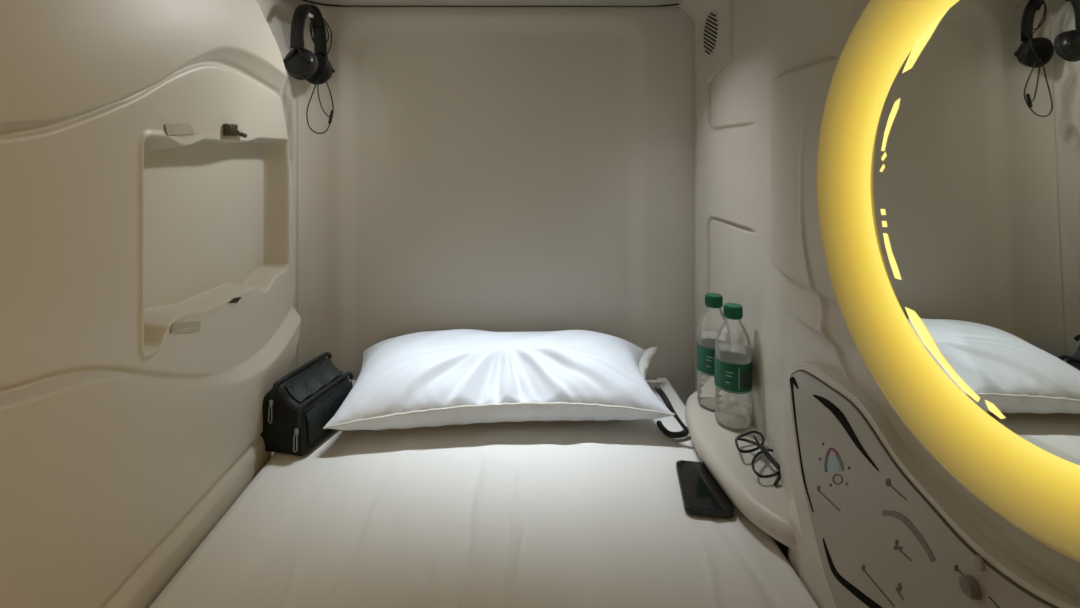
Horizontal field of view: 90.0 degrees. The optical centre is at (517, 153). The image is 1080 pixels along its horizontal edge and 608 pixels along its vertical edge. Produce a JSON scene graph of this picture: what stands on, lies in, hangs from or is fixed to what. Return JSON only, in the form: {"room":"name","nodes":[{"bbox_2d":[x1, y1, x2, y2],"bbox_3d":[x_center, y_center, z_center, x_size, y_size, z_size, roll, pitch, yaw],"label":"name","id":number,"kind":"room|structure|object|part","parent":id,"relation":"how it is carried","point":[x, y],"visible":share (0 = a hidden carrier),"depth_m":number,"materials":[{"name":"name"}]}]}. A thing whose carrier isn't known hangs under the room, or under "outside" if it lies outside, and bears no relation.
{"room":"capsule hotel pod","nodes":[
{"label":"capsule hotel pod","id":0,"kind":"room"},
{"bbox_2d":[0,0,300,607],"bbox_3d":[-0.552,0.163,0.478,0.215,1.135,1.657,0,0,0],"label":"wall","id":1,"kind":"structure","parent":0,"point":[148,316],"depth_m":0.72,"materials":[{"name":"beige plastic"}]},
{"bbox_2d":[223,124,246,137],"bbox_3d":[-0.524,-0.043,1.002,0.012,0.024,0.064,0,0,0],"label":"metal latch","id":2,"kind":"object","parent":1,"relation":"attached to","point":[228,129],"visible":1,"depth_m":0.98,"materials":[{"name":"grey metal"}]},
{"bbox_3d":[-0.524,-0.044,0.987,0.012,0.022,0.034,0,0,0],"label":"latch plate","id":3,"kind":"part","parent":2,"relation":"part of","materials":[{"name":"metal"}]},
{"bbox_2d":[256,0,694,453],"bbox_3d":[-0.187,0.152,1.336,1.321,1.155,0.556,0,0,-32],"label":"wall","id":4,"kind":"structure","parent":0,"point":[494,169],"depth_m":1.46,"materials":[{"name":"grey plastic"}]},
{"bbox_2d":[302,0,679,6],"bbox_3d":[-0.050,-0.395,1.321,1.303,0.004,0.242,0,0,0],"label":"trim","id":5,"kind":"structure","parent":4,"relation":"attached to","point":[302,0],"depth_m":1.44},
{"bbox_2d":[308,0,683,5],"bbox_3d":[-0.050,-0.410,0.544,1.300,0.030,1.788,0,0,0],"label":"ceiling","id":6,"kind":"structure","parent":0,"point":[334,2],"depth_m":1.41,"materials":[{"name":"beige plastic"}]},
{"bbox_2d":[678,0,1079,607],"bbox_3d":[0.401,0.163,0.554,0.173,1.135,1.808,0,0,3],"label":"wall","id":7,"kind":"structure","parent":0,"point":[760,99],"depth_m":0.94,"materials":[{"name":"beige plastic"}]},
{"bbox_2d":[703,10,719,56],"bbox_3d":[0.469,-0.292,1.312,0.004,0.112,0.112,0,0,0],"label":"air vent","id":8,"kind":"object","parent":7,"relation":"in","point":[711,31],"visible":1,"depth_m":1.30,"materials":[{"name":"beige plastic"}]},
{"bbox_2d":[696,293,730,408],"bbox_3d":[0.421,0.421,1.161,0.071,0.237,0.071,0,0,0],"label":"water bottle","id":9,"kind":"object","parent":7,"relation":"on","point":[705,347],"visible":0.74,"depth_m":1.16,"materials":[{"name":"clear plastic"},{"name":"green plastic"},{"name":"water"}]},
{"bbox_2d":[714,303,751,428],"bbox_3d":[0.431,0.421,1.082,0.071,0.237,0.071,0,0,0],"label":"water bottle","id":10,"kind":"object","parent":7,"relation":"on","point":[732,370],"visible":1,"depth_m":1.07,"materials":[{"name":"clear plastic"},{"name":"green plastic"},{"name":"water"}]},
{"bbox_2d":[735,430,780,485],"bbox_3d":[0.421,0.524,0.943,0.068,0.029,0.140,0,0,0],"label":"spectacles","id":11,"kind":"object","parent":7,"relation":"on","point":[765,451],"visible":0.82,"depth_m":0.94,"materials":[{"name":"black plastic"}]},
{"bbox_2d":[783,361,1079,607],"bbox_3d":[0.407,0.450,0.508,0.035,0.326,0.616,0,0,0],"label":"control panel","id":12,"kind":"object","parent":7,"relation":"attached to","point":[881,530],"visible":1,"depth_m":0.60,"materials":[{"name":"beige plastic"}]},
{"bbox_3d":[0.394,0.378,0.472,0.009,0.017,0.017,0,0,0],"label":"knob","id":13,"kind":"part","parent":12,"relation":"part of","materials":[{"name":"grey plastic"}]},
{"bbox_2d":[816,0,1079,597],"bbox_3d":[0.401,0.042,0.443,0.053,0.639,0.639,0,0,0],"label":"round mirror","id":14,"kind":"object","parent":7,"relation":"attached to","point":[948,179],"visible":1,"depth_m":0.49,"materials":[{"name":"yellow plastic"}]},
{"bbox_2d":[870,0,1079,465],"bbox_3d":[0.418,0.042,0.443,0.014,0.397,0.397,0,0,0],"label":"mirror glass","id":15,"kind":"object","parent":14,"relation":"attached to","point":[975,104],"depth_m":0.48,"materials":[{"name":"grey"}]},
{"bbox_3d":[0.000,0.755,0.500,1.500,0.050,2.200,0,0,0],"label":"floor","id":16,"kind":"structure","parent":0,"visible":0},
{"bbox_2d":[149,378,818,607],"bbox_3d":[-0.050,0.657,0.594,0.895,0.141,1.688,0,0,0],"label":"mattress","id":17,"kind":"object","parent":16,"relation":"on","point":[586,513],"visible":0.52,"depth_m":0.85,"materials":[{"name":"white fabric"}]},
{"bbox_2d":[260,352,352,455],"bbox_3d":[-0.444,0.519,1.147,0.116,0.138,0.202,0,0,15],"label":"bag","id":18,"kind":"object","parent":17,"relation":"on","point":[297,408],"visible":0.93,"depth_m":1.08,"materials":[{"name":"fabric"}]},
{"bbox_3d":[-0.484,0.509,1.055,0.009,0.036,0.003,0,0,15],"label":"zip pull","id":19,"kind":"part","parent":18,"relation":"part of","materials":[{"name":"metal"}]},
{"bbox_3d":[-0.429,0.557,1.040,0.009,0.036,0.003,0,0,15],"label":"zip pull","id":20,"kind":"part","parent":18,"relation":"part of","materials":[{"name":"silver metal"}]},
{"bbox_2d":[323,329,674,429],"bbox_3d":[-0.018,0.510,1.236,0.757,0.144,0.339,0,0,0],"label":"pillow","id":21,"kind":"object","parent":17,"relation":"on","point":[456,376],"visible":1,"depth_m":1.15,"materials":[{"name":"white fabric"}]},
{"bbox_2d":[654,386,688,437],"bbox_3d":[0.320,0.541,1.126,0.078,0.092,0.047,0,0,26],"label":"strap","id":22,"kind":"object","parent":17,"relation":"on","point":[662,428],"visible":0.99,"depth_m":1.12,"materials":[{"name":"black fabric"}]},
{"bbox_2d":[676,460,733,518],"bbox_3d":[0.324,0.582,0.944,0.078,0.011,0.141,0,0,10],"label":"smartphone","id":23,"kind":"object","parent":17,"relation":"on","point":[701,493],"visible":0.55,"depth_m":0.92,"materials":[{"name":"black glass"}]},
{"bbox_3d":[-0.522,-0.355,1.382,0.010,0.025,0.117,0,0,0],"label":"wall hook","id":24,"kind":"object","parent":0,"visible":0},
{"bbox_2d":[283,4,334,133],"bbox_3d":[-0.517,-0.212,1.352,0.096,0.323,0.147,0,0,0],"label":"headphones","id":25,"kind":"object","parent":24,"relation":"hanging from","point":[300,63],"visible":0.98,"depth_m":1.31,"materials":[{"name":"black plastic"}]},
{"bbox_2d":[284,48,317,79],"bbox_3d":[-0.524,-0.218,1.304,0.077,0.077,0.050,0,0,0],"label":"ear cup","id":26,"kind":"object","parent":25,"relation":"on","point":[300,63],"depth_m":1.28,"materials":[{"name":"black plastic"}]},
{"bbox_2d":[306,54,332,83],"bbox_3d":[-0.520,-0.218,1.400,0.077,0.077,0.050,0,0,0],"label":"ear cup","id":27,"kind":"object","parent":25,"relation":"on","point":[324,72],"depth_m":1.39,"materials":[{"name":"black plastic"}]}
]}

